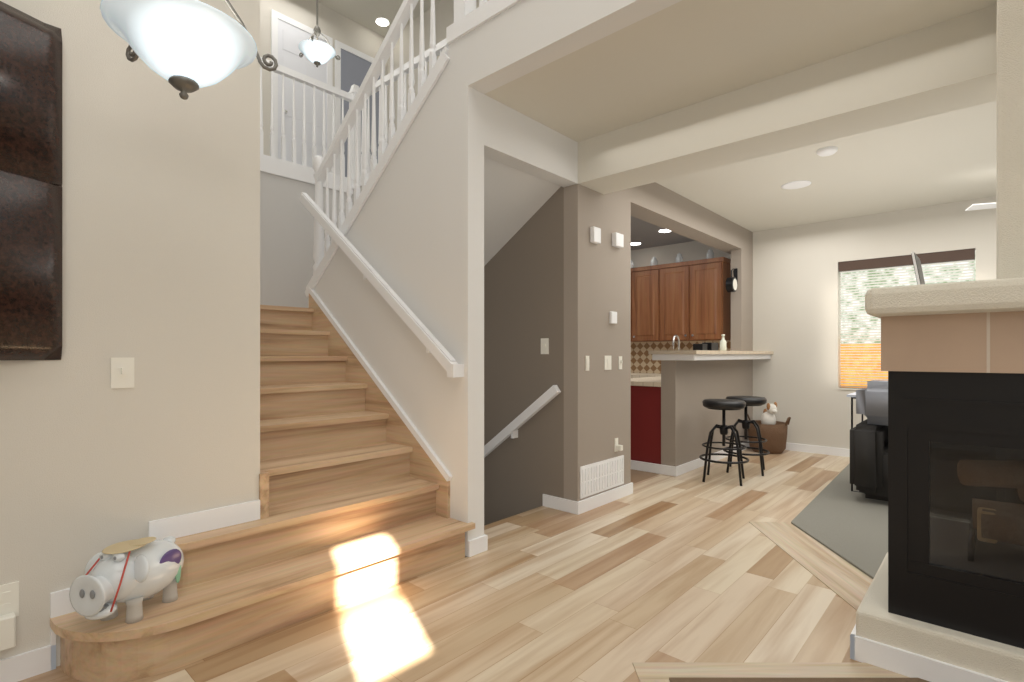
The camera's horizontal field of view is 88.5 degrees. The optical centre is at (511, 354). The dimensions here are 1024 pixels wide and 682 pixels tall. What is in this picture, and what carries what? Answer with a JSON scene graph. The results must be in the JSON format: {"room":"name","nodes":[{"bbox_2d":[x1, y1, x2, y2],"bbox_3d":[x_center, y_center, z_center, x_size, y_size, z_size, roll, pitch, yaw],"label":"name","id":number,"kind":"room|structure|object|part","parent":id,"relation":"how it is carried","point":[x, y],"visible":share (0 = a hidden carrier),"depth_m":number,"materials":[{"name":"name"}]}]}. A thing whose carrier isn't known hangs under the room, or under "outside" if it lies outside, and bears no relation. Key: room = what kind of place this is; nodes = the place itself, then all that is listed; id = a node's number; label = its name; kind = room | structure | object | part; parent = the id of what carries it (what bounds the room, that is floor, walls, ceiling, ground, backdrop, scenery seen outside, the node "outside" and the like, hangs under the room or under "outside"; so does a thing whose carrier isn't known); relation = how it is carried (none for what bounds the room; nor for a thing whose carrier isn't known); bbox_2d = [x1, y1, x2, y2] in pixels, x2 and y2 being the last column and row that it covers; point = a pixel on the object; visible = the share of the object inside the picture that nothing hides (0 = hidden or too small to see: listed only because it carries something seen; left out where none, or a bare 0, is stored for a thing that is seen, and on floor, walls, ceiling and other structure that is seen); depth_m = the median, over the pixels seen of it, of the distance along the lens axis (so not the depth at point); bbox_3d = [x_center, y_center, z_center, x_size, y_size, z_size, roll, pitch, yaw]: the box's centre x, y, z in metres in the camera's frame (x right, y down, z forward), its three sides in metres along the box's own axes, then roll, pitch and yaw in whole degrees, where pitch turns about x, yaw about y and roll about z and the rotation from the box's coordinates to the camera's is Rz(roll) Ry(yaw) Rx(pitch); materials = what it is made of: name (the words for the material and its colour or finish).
{"room":"entryway with staircase","nodes":[
{"label":"entryway with staircase","id":0,"kind":"room"},
{"bbox_2d":[18,666,85,681],"bbox_3d":[-1.552,1.130,1.770,0.181,0.060,0.152,0,0,42],"label":"floor","id":1,"kind":"structure","parent":0,"point":[57,674],"depth_m":1.79,"materials":[{"name":"brown wood"}]},
{"bbox_2d":[0,0,259,681],"bbox_3d":[-3.930,-1.575,2.079,3.788,5.350,4.185,0,0,42],"label":"wall","id":2,"kind":"structure","parent":0,"point":[160,231],"depth_m":2.01,"materials":[{"name":"beige paint"}]},
{"bbox_2d":[0,613,15,650],"bbox_3d":[-1.684,0.917,1.722,0.039,0.105,0.080,0,0,42],"label":"electrical outlet","id":3,"kind":"object","parent":2,"relation":"attached to","point":[7,631],"visible":1,"depth_m":1.73,"materials":[{"name":"white plastic"}]},
{"bbox_3d":[-1.689,0.825,1.747,0.009,0.115,0.072,0,0,42],"label":"outlet art","id":4,"kind":"part","parent":2,"relation":"part of"},
{"bbox_2d":[0,1,61,359],"bbox_3d":[-1.919,-0.565,1.375,0.169,1.170,1.150,0,0,42],"label":"art panel","id":5,"kind":"object","parent":2,"relation":"attached to","point":[30,187],"visible":1,"depth_m":1.75,"materials":[{"name":"leather"}]},
{"bbox_3d":[-1.469,0.070,1.983,0.018,0.115,0.072,0,0,42],"label":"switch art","id":6,"kind":"part","parent":2,"relation":"part of"},
{"bbox_2d":[259,471,268,518],"bbox_3d":[-1.142,0.638,2.391,0.072,0.200,0.040,0,0,42],"label":"block","id":7,"kind":"object","parent":2,"relation":"attached to","point":[264,491],"visible":0.71,"depth_m":2.37,"materials":[{"name":"brown wood"}]},
{"bbox_2d":[260,38,447,179],"bbox_3d":[-1.377,-2.361,4.027,2.757,1.050,2.092,0,0,42],"label":"railing","id":8,"kind":"object","parent":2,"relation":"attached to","point":[349,96],"visible":0.27,"depth_m":5.22,"materials":[{"name":"white wood"}]},
{"bbox_2d":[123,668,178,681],"bbox_3d":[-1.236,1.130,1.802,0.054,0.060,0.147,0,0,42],"label":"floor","id":9,"kind":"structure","parent":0,"point":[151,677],"depth_m":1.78,"materials":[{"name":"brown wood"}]},
{"bbox_2d":[260,171,351,307],"bbox_3d":[-2.408,-1.092,4.872,0.120,1.488,1.995,0,0,42],"label":"wall","id":10,"kind":"structure","parent":0,"point":[287,262],"depth_m":5.05,"materials":[{"name":"grey paint"}]},
{"bbox_2d":[260,155,352,193],"bbox_3d":[-2.356,-1.766,4.825,0.020,0.140,1.995,0,0,42],"label":"trim","id":11,"kind":"structure","parent":10,"relation":"attached to","point":[284,169],"depth_m":5.07,"materials":[{"name":"white wood"}]},
{"bbox_2d":[260,0,386,155],"bbox_3d":[-1.824,-3.023,7.059,0.200,2.454,6.015,0,0,42],"label":"wall","id":12,"kind":"structure","parent":0,"point":[335,25],"depth_m":6.26,"materials":[{"name":"beige paint"}]},
{"bbox_2d":[271,9,332,172],"bbox_3d":[-2.444,-2.842,6.173,0.070,2.088,0.740,0,0,42],"label":"door","id":13,"kind":"structure","parent":12,"relation":"in","point":[288,35],"depth_m":6.13,"materials":[{"name":"white wood"}]},
{"bbox_2d":[335,40,384,174],"bbox_3d":[-1.944,-2.842,6.759,0.020,2.088,0.720,0,0,42],"label":"door frame","id":14,"kind":"structure","parent":12,"relation":"in","point":[339,45],"depth_m":6.53,"materials":[{"name":"white wood"}]},
{"bbox_2d":[341,49,379,176],"bbox_3d":[-1.949,-2.807,6.763,0.007,2.018,0.580,0,0,42],"label":"door","id":15,"kind":"structure","parent":14,"relation":"attached to","point":[354,69],"depth_m":6.69,"materials":[{"name":"grey wood"}]},
{"bbox_2d":[352,186,361,206],"bbox_3d":[-0.666,-1.093,4.632,2.777,1.484,0.004,0,0,42],"label":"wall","id":16,"kind":"structure","parent":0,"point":[353,195],"depth_m":5.55,"materials":[{"name":"beige paint"}]},
{"bbox_2d":[352,173,369,188],"bbox_3d":[-0.668,-1.791,4.718,2.900,0.090,0.150,0,0,42],"label":"trim","id":17,"kind":"structure","parent":16,"relation":"attached to","point":[353,183],"depth_m":5.45,"materials":[{"name":"white wood"}]},
{"bbox_2d":[315,0,441,36],"bbox_3d":[0.284,-4.300,2.243,10.000,0.100,10.300,0,0,42],"label":"ceiling","id":18,"kind":"structure","parent":0,"point":[367,13],"depth_m":6.47,"materials":[{"name":"beige paint"}]},
{"bbox_2d":[100,0,277,99],"bbox_3d":[-1.013,-2.520,1.670,0.471,3.460,0.477,0,0,42],"label":"pendant light","id":19,"kind":"object","parent":18,"relation":"hanging from","point":[184,47],"visible":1,"depth_m":1.55,"materials":[{"name":"white glass"}]},
{"bbox_2d":[298,0,339,66],"bbox_3d":[-1.602,-3.307,4.355,0.330,1.887,0.334,0,0,42],"label":"pendant light","id":20,"kind":"object","parent":18,"relation":"hanging from","point":[316,52],"visible":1,"depth_m":4.28,"materials":[{"name":"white glass"}]},
{"bbox_2d":[376,18,388,25],"bbox_3d":[-1.658,-4.248,6.723,0.160,0.004,0.160,0,0,42],"label":"recessed light","id":21,"kind":"object","parent":18,"relation":"in","point":[382,22],"visible":1,"depth_m":6.72,"materials":[{"name":"white"}]},
{"bbox_2d":[387,0,488,131],"bbox_3d":[1.913,-3.023,3.884,9.600,2.454,0.120,0,0,42],"label":"wall","id":22,"kind":"structure","parent":0,"point":[444,14],"depth_m":6.63,"materials":[{"name":"beige"}]},
{"bbox_2d":[308,0,681,555],"bbox_3d":[1.238,-0.368,1.594,7.515,2.936,0.125,0,0,42],"label":"wall","id":23,"kind":"structure","parent":0,"point":[414,236],"depth_m":2.96,"materials":[{"name":"white paint"}]},
{"bbox_2d":[305,46,449,297],"bbox_3d":[-0.929,-1.115,3.567,1.673,1.247,0.155,0,0,42],"label":"trim","id":24,"kind":"structure","parent":23,"relation":"on","point":[446,50],"depth_m":3.33,"materials":[{"name":"white wood"}]},
{"bbox_2d":[313,0,486,273],"bbox_3d":[1.202,-1.682,1.627,7.413,2.548,0.114,0,0,42],"label":"railing","id":25,"kind":"object","parent":24,"relation":"on","point":[322,166],"visible":0.85,"depth_m":3.57,"materials":[{"name":"white wood"}]},
{"bbox_2d":[309,294,449,517],"bbox_3d":[-0.954,0.217,3.491,1.620,1.404,0.020,0,0,42],"label":"skirt","id":26,"kind":"object","parent":23,"relation":"attached to","point":[423,466],"visible":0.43,"depth_m":3.33,"materials":[{"name":"brown wood"}]},
{"bbox_2d":[308,287,451,480],"bbox_3d":[-0.951,0.099,3.486,1.651,1.225,0.024,0,0,42],"label":"trim","id":27,"kind":"structure","parent":23,"relation":"attached to","point":[420,439],"depth_m":3.34,"materials":[{"name":"white wood"}]},
{"bbox_2d":[300,192,463,376],"bbox_3d":[-0.941,-0.554,3.439,1.761,1.358,0.079,0,0,42],"label":"handrail","id":28,"kind":"object","parent":23,"relation":"attached to","point":[440,353],"visible":1,"depth_m":3.23,"materials":[{"name":"white wood"}]},
{"bbox_2d":[446,0,521,44],"bbox_3d":[1.850,-1.791,1.037,5.860,0.090,0.155,0,0,42],"label":"baseboard","id":29,"kind":"structure","parent":23,"relation":"attached to","point":[475,18],"depth_m":2.79,"materials":[{"name":"white wood"}]},
{"bbox_2d":[145,449,861,681],"bbox_3d":[1.723,1.130,1.001,6.000,0.060,10.200,0,0,42],"label":"floor","id":30,"kind":"structure","parent":0,"point":[690,566],"depth_m":2.30,"materials":[{"name":"brown wood"}]},
{"bbox_2d":[50,305,474,681],"bbox_3d":[-1.438,0.376,2.830,1.793,1.448,1.710,0,0,42],"label":"flight","id":31,"kind":"object","parent":30,"relation":"on","point":[353,516],"visible":0.67,"depth_m":2.51,"materials":[{"name":"brown wood"}]},
{"bbox_2d":[69,536,183,623],"bbox_3d":[-1.346,0.790,1.877,0.252,0.256,0.362,0,0,10],"label":"pig","id":32,"kind":"object","parent":31,"relation":"on","point":[133,574],"visible":1,"depth_m":1.79},
{"bbox_2d":[699,399,748,485],"bbox_3d":[1.851,0.751,4.589,0.410,0.701,0.410,0,0,42],"label":"stool","id":33,"kind":"object","parent":30,"relation":"on","point":[723,405],"visible":1,"depth_m":4.53,"materials":[{"name":"black metal"}]},
{"bbox_2d":[723,396,769,475],"bbox_3d":[2.203,0.751,4.946,0.410,0.701,0.410,0,0,42],"label":"stool","id":34,"kind":"object","parent":30,"relation":"on","point":[754,401],"visible":0.85,"depth_m":4.88,"materials":[{"name":"black metal"}]},
{"bbox_2d":[747,402,790,453],"bbox_3d":[2.885,0.815,5.933,0.470,0.570,0.410,0,0,42],"label":"wicker basket","id":35,"kind":"object","parent":30,"relation":"on","point":[773,431],"visible":0.94,"depth_m":5.78,"materials":[{"name":"brown wicker"}]},
{"bbox_2d":[791,463,970,578],"bbox_3d":[4.170,1.093,2.688,4.650,0.014,3.590,0,0,42],"label":"carpet floor","id":36,"kind":"structure","parent":30,"relation":"on","point":[838,516],"depth_m":3.39,"materials":[{"name":"grey carpet"}]},
{"bbox_2d":[847,380,1023,513],"bbox_3d":[3.167,0.588,3.933,1.070,1.017,1.020,0,0,42],"label":"recliner chair","id":37,"kind":"object","parent":36,"relation":"on","point":[869,457],"visible":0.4,"depth_m":3.79,"materials":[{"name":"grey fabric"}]},
{"bbox_2d":[856,380,930,427],"bbox_3d":[2.819,0.357,3.884,0.420,0.315,0.420,0,0,42],"label":"pillow","id":38,"kind":"object","parent":37,"relation":"on","point":[872,401],"depth_m":3.82,"materials":[{"name":"grey fabric"}]},
{"bbox_2d":[856,251,1023,681],"bbox_3d":[2.217,0.347,1.552,1.910,1.506,0.860,0,0,42],"label":"fireplace","id":39,"kind":"object","parent":30,"relation":"on","point":[950,591],"visible":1,"depth_m":1.78,"materials":[{"name":"beige paint"}]},
{"bbox_2d":[850,624,855,659],"bbox_3d":[1.494,1.058,2.187,0.014,0.085,0.794,0,0,42],"label":"baseboard","id":40,"kind":"structure","parent":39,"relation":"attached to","point":[853,633],"depth_m":1.90,"materials":[{"name":"white"}]},
{"bbox_2d":[850,635,1007,681],"bbox_3d":[1.938,1.058,1.256,1.924,0.085,0.014,0,0,42],"label":"baseboard","id":41,"kind":"structure","parent":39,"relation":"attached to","point":[894,659],"depth_m":1.78,"materials":[{"name":"white wood"}]},
{"bbox_3d":[2.151,0.492,1.636,1.520,0.865,0.724,0,0,42],"label":"fireplace frame","id":42,"kind":"part","parent":39,"relation":"part of","materials":[{"name":"black metal"}]},
{"bbox_3d":[1.944,0.512,1.367,1.345,0.425,0.004,0,0,42],"label":"fireplace glass","id":43,"kind":"part","parent":39,"relation":"part of","materials":[{"name":"black glass"}]},
{"bbox_2d":[484,187,563,525],"bbox_3d":[-0.668,0.432,4.718,2.900,4.536,0.120,0,0,42],"label":"wall","id":44,"kind":"structure","parent":0,"point":[524,299],"depth_m":3.94,"materials":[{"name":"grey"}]},
{"bbox_2d":[484,385,560,457],"bbox_3d":[-0.267,0.831,4.223,1.636,1.230,0.072,0,0,42],"label":"handrail","id":45,"kind":"object","parent":44,"relation":"attached to","point":[529,412],"visible":0.61,"depth_m":3.88,"materials":[{"name":"white wood"}]},
{"bbox_2d":[541,338,548,353],"bbox_3d":[0.233,-0.058,3.805,0.070,0.115,0.018,0,0,42],"label":"light switch","id":46,"kind":"object","parent":44,"relation":"attached to","point":[544,345],"depth_m":3.80,"materials":[{"name":"white plastic"}]},
{"bbox_2d":[543,494,576,513],"bbox_3d":[0.337,1.058,3.713,0.300,0.085,0.014,0,0,42],"label":"baseboard","id":47,"kind":"object","parent":44,"relation":"attached to","point":[561,504],"visible":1,"depth_m":3.70,"materials":[{"name":"white wood"}]},
{"bbox_2d":[484,94,752,501],"bbox_3d":[1.286,-0.348,4.688,0.210,2.896,4.515,0,0,42],"label":"wall","id":48,"kind":"structure","parent":0,"point":[597,396],"depth_m":3.94,"materials":[{"name":"beige paint"}]},
{"bbox_2d":[468,535,487,556],"bbox_3d":[-0.189,1.058,2.902,0.014,0.085,0.139,0,0,42],"label":"baseboard","id":49,"kind":"structure","parent":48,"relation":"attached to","point":[477,545],"depth_m":2.89,"materials":[{"name":"white wood"}]},
{"bbox_2d":[585,356,588,370],"bbox_3d":[0.532,0.063,3.697,0.010,0.105,0.040,0,0,42],"label":"light switch","id":50,"kind":"object","parent":48,"relation":"attached to","point":[586,363],"visible":1,"depth_m":3.69,"materials":[{"name":"white plastic"}]},
{"bbox_2d":[590,226,600,243],"bbox_3d":[0.597,-0.849,3.749,0.035,0.110,0.090,0,0,42],"label":"box","id":51,"kind":"object","parent":48,"relation":"attached to","point":[595,235],"visible":1,"depth_m":3.73,"materials":[{"name":"white plastic"}]},
{"bbox_2d":[580,455,623,498],"bbox_3d":[0.670,0.890,3.846,0.014,0.220,0.576,0,0,42],"label":"air vent","id":52,"kind":"object","parent":48,"relation":"in","point":[600,476],"visible":1,"depth_m":3.82,"materials":[{"name":"white metal"}]},
{"bbox_2d":[577,483,631,514],"bbox_3d":[0.696,1.058,3.874,0.014,0.085,0.734,0,0,42],"label":"baseboard","id":53,"kind":"object","parent":48,"relation":"attached to","point":[596,501],"visible":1,"depth_m":3.83,"materials":[{"name":"white wood"}]},
{"bbox_2d":[604,356,610,369],"bbox_3d":[0.713,0.063,3.895,0.010,0.105,0.090,0,0,42],"label":"light switch","id":54,"kind":"object","parent":48,"relation":"attached to","point":[607,362],"visible":1,"depth_m":3.88,"materials":[{"name":"white plastic"}]},
{"bbox_2d":[609,311,616,323],"bbox_3d":[0.759,-0.274,3.938,0.022,0.090,0.080,0,0,42],"label":"thermostat","id":55,"kind":"object","parent":48,"relation":"attached to","point":[612,317],"visible":1,"depth_m":3.92,"materials":[{"name":"white plastic"}]},
{"bbox_2d":[614,438,617,451],"bbox_3d":[0.793,0.687,3.984,0.009,0.100,0.045,0,0,42],"label":"outlet","id":56,"kind":"object","parent":48,"relation":"attached to","point":[615,442],"visible":0.88,"depth_m":3.97,"materials":[{"name":"white plastic"}]},
{"bbox_2d":[616,445,622,450],"bbox_3d":[0.812,0.707,3.970,0.044,0.040,0.035,0,0,42],"label":"plug","id":57,"kind":"object","parent":56,"relation":"attached to","point":[619,447],"visible":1,"depth_m":3.96,"materials":[{"name":"white plastic"}]},
{"bbox_2d":[612,232,623,247],"bbox_3d":[0.799,-0.861,3.969,0.040,0.100,0.110,0,0,42],"label":"box","id":58,"kind":"object","parent":48,"relation":"attached to","point":[617,240],"visible":1,"depth_m":3.94,"materials":[{"name":"white plastic"}]},
{"bbox_2d":[618,356,621,368],"bbox_3d":[0.836,0.065,4.024,0.018,0.100,0.045,0,0,42],"label":"light switch","id":59,"kind":"object","parent":48,"relation":"attached to","point":[619,362],"visible":1,"depth_m":4.01,"materials":[{"name":"white plastic"}]},
{"bbox_2d":[631,460,674,475],"bbox_3d":[1.242,1.058,4.945,0.620,0.085,0.014,0,0,42],"label":"baseboard","id":60,"kind":"structure","parent":48,"relation":"attached to","point":[653,468],"depth_m":4.87,"materials":[{"name":"white wood"}]},
{"bbox_2d":[652,354,770,360],"bbox_3d":[2.159,0.028,5.492,0.400,0.055,2.150,0,0,42],"label":"trim","id":61,"kind":"structure","parent":48,"relation":"on","point":[691,357],"depth_m":4.82,"materials":[{"name":"white"}]},
{"bbox_2d":[648,350,772,353],"bbox_3d":[2.153,-0.018,5.478,0.450,0.035,2.180,0,0,42],"label":"bar","id":62,"kind":"object","parent":61,"relation":"on","point":[700,352],"visible":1,"depth_m":4.77,"materials":[{"name":"stone"}]},
{"bbox_2d":[693,343,718,349],"bbox_3d":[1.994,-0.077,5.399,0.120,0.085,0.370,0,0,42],"label":"toaster","id":63,"kind":"object","parent":62,"relation":"on","point":[708,346],"visible":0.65,"depth_m":5.36,"materials":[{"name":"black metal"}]},
{"bbox_2d":[720,334,726,350],"bbox_3d":[2.301,-0.126,5.722,0.070,0.182,0.070,0,0,42],"label":"soap bottle","id":64,"kind":"object","parent":62,"relation":"on","point":[723,344],"visible":0.9,"depth_m":5.70,"materials":[{"name":"white plastic"}]},
{"bbox_2d":[675,443,749,476],"bbox_3d":[2.180,1.058,5.504,0.014,0.085,2.104,0,0,42],"label":"baseboard","id":65,"kind":"structure","parent":48,"relation":"attached to","point":[688,466],"depth_m":5.03,"materials":[{"name":"white wood"}]},
{"bbox_2d":[725,268,737,292],"bbox_3d":[2.499,-0.843,5.953,0.081,0.285,0.229,0,0,42],"label":"bracket","id":66,"kind":"object","parent":48,"relation":"attached to","point":[731,283],"visible":1,"depth_m":5.90,"materials":[{"name":"black metal"}]},
{"bbox_2d":[733,278,737,290],"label":"clock","id":67,"kind":"object","parent":66,"relation":"on","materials":[{"name":"white"}]},
{"bbox_2d":[631,469,658,483],"bbox_3d":[0.796,1.131,6.104,2.560,0.058,3.900,0,0,42],"label":"floor","id":68,"kind":"structure","parent":0,"point":[637,476],"depth_m":4.77,"materials":[{"name":"brown wood"}]},
{"bbox_2d":[631,386,660,463],"bbox_3d":[1.641,0.701,5.586,0.607,0.798,1.430,0,0,42],"label":"base cabinet","id":69,"kind":"object","parent":68,"relation":"on","point":[645,423],"visible":0.14,"depth_m":4.96,"materials":[{"name":"red wood"}]},
{"bbox_2d":[631,376,660,386],"bbox_3d":[1.616,0.280,5.588,0.647,0.040,1.460,0,0,42],"label":"countertop","id":70,"kind":"structure","parent":69,"relation":"on","point":[650,381],"depth_m":5.01,"materials":[{"name":"stone"}]},
{"bbox_2d":[672,335,679,349],"bbox_3d":[1.840,0.019,5.884,0.022,0.481,0.162,0,0,42],"label":"gooseneck faucet","id":71,"kind":"object","parent":70,"relation":"on","point":[677,336],"visible":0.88,"depth_m":5.89,"materials":[{"name":"silver metal"}]},
{"bbox_3d":[1.630,0.701,7.020,2.554,0.798,0.597,0,0,42],"label":"base cabinet","id":72,"kind":"object","parent":68,"relation":"on","visible":0},
{"bbox_2d":[631,373,660,377],"bbox_3d":[1.620,0.280,7.009,2.554,0.040,0.627,0,0,42],"label":"countertop","id":73,"kind":"structure","parent":72,"relation":"on","point":[636,375],"depth_m":6.67,"materials":[{"name":"stone"}]},
{"bbox_2d":[485,0,996,249],"bbox_3d":[2.492,-1.628,3.867,8.720,0.336,4.925,0,0,42],"label":"ceiling","id":74,"kind":"structure","parent":0,"point":[680,54],"depth_m":3.06,"materials":[{"name":"beige paint"}]},
{"bbox_2d":[578,5,995,193],"bbox_3d":[1.396,-1.317,2.982,2.250,0.285,0.330,0,0,42],"label":"beam","id":75,"kind":"structure","parent":74,"relation":"attached to","point":[943,67],"depth_m":2.69,"materials":[{"name":"beige paint"}]},
{"bbox_2d":[781,180,810,188],"bbox_3d":[2.446,-1.457,4.524,0.230,0.006,0.230,0,0,42],"label":"ceiling speaker","id":76,"kind":"object","parent":74,"relation":"attached to","point":[797,184],"visible":1,"depth_m":4.50,"materials":[{"name":"white plastic"}]},
{"bbox_2d":[817,146,837,156],"bbox_3d":[2.249,-1.445,3.749,0.130,0.030,0.130,0,0,42],"label":"smoke detector","id":77,"kind":"object","parent":74,"relation":"attached to","point":[827,151],"visible":0.96,"depth_m":3.72,"materials":[{"name":"white plastic"}]},
{"bbox_2d":[965,202,995,210],"bbox_3d":[4.338,-1.295,4.046,1.025,0.330,1.025,0,0,-23],"label":"ceiling fan","id":78,"kind":"object","parent":74,"relation":"hanging from","point":[980,206],"visible":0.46,"depth_m":4.25,"materials":[{"name":"white"}]},
{"bbox_2d":[633,662,909,681],"bbox_3d":[1.228,1.098,1.067,1.599,0.004,1.599,0,0,0],"label":"floor","id":79,"kind":"structure","parent":0,"point":[655,670],"depth_m":1.82,"materials":[{"name":"beige wood"}]},
{"bbox_2d":[669,677,929,681],"bbox_3d":[1.278,1.094,1.017,1.499,0.012,1.499,0,0,0],"label":"floor mat","id":80,"kind":"object","parent":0,"point":[676,679],"visible":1,"depth_m":1.76,"materials":[{"name":"brown"}]},
{"bbox_2d":[749,522,872,609],"bbox_3d":[1.645,1.099,2.828,0.260,0.003,1.220,0,0,4],"label":"floor","id":81,"kind":"structure","parent":0,"point":[846,581],"depth_m":2.78,"materials":[{"name":"beige wood"}]},
{"bbox_2d":[631,196,995,448],"bbox_3d":[4.043,-0.180,5.333,8.400,2.560,0.150,0,0,42],"label":"wall","id":82,"kind":"structure","parent":0,"point":[796,308],"depth_m":5.83,"materials":[{"name":"beige paint"}]},
{"bbox_2d":[631,265,658,341],"bbox_3d":[1.704,-0.660,7.132,0.799,0.980,0.338,0,0,42],"label":"upper cabinet","id":83,"kind":"object","parent":82,"relation":"attached to","point":[644,280],"depth_m":6.88,"materials":[{"name":"brown wood"}]},
{"bbox_2d":[631,340,730,373],"bbox_3d":[1.836,0.045,7.232,2.580,0.430,0.012,0,0,42],"label":"backsplash","id":84,"kind":"structure","parent":82,"relation":"attached to","point":[642,361],"depth_m":7.17,"materials":[{"name":"tile"}]},
{"bbox_2d":[659,257,730,340],"bbox_3d":[2.296,-0.660,6.593,0.801,0.980,0.338,0,0,42],"label":"upper cabinet","id":85,"kind":"object","parent":82,"relation":"attached to","point":[687,301],"depth_m":6.42,"materials":[{"name":"brown wood"}]},
{"bbox_2d":[631,249,713,267],"bbox_3d":[2.035,-1.228,6.842,1.186,0.155,0.090,0,0,42],"label":"vases","id":86,"kind":"object","parent":85,"relation":"on","point":[679,257],"visible":0.69,"depth_m":6.71,"materials":[{"name":"white ceramic"}]},
{"bbox_2d":[785,443,849,456],"bbox_3d":[4.986,1.058,4.364,5.700,0.085,0.014,0,0,42],"label":"baseboard","id":87,"kind":"structure","parent":82,"relation":"attached to","point":[843,452],"depth_m":5.81,"materials":[{"name":"white wood"}]},
{"bbox_2d":[837,387,865,389],"bbox_3d":[3.995,0.373,5.370,1.140,0.020,0.160,0,0,42],"label":"window sill","id":88,"kind":"structure","parent":82,"relation":"on","point":[845,388],"depth_m":5.63,"materials":[{"name":"beige wood"}]},
{"bbox_2d":[839,248,974,386],"bbox_3d":[3.978,-0.324,5.351,1.110,1.353,0.070,0,0,42],"label":"window blinds","id":89,"kind":"object","parent":82,"relation":"attached to","point":[946,257],"visible":0.5,"depth_m":5.50,"materials":[{"name":"white"}]},
{"bbox_2d":[996,0,1023,278],"bbox_3d":[3.163,-0.849,0.786,3.580,1.223,0.620,0,0,42],"label":"wall","id":90,"kind":"structure","parent":0,"point":[1009,138],"depth_m":1.74,"materials":[{"name":"beige paint"}]},
{"label":"outside","id":91,"kind":"structure","parent":0,"visible":0},
{"bbox_2d":[841,250,975,387],"bbox_3d":[4.059,-0.319,5.440,1.720,1.963,0.010,0,0,42],"label":"window","id":92,"kind":"structure","parent":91,"point":[974,270],"depth_m":5.65,"materials":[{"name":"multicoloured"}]},
{"bbox_3d":[-1.558,-0.223,4.836,1.185,0.250,0.905,0,0,42],"label":"staircase","id":93,"kind":"structure","parent":0,"visible":0},
{"bbox_2d":[484,156,560,265],"bbox_3d":[-0.531,-0.913,3.901,1.593,1.404,0.901,0,0,42],"label":"sloped ceiling","id":94,"kind":"structure","parent":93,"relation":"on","point":[515,200],"depth_m":3.66,"materials":[{"name":"white paint"}]}
]}

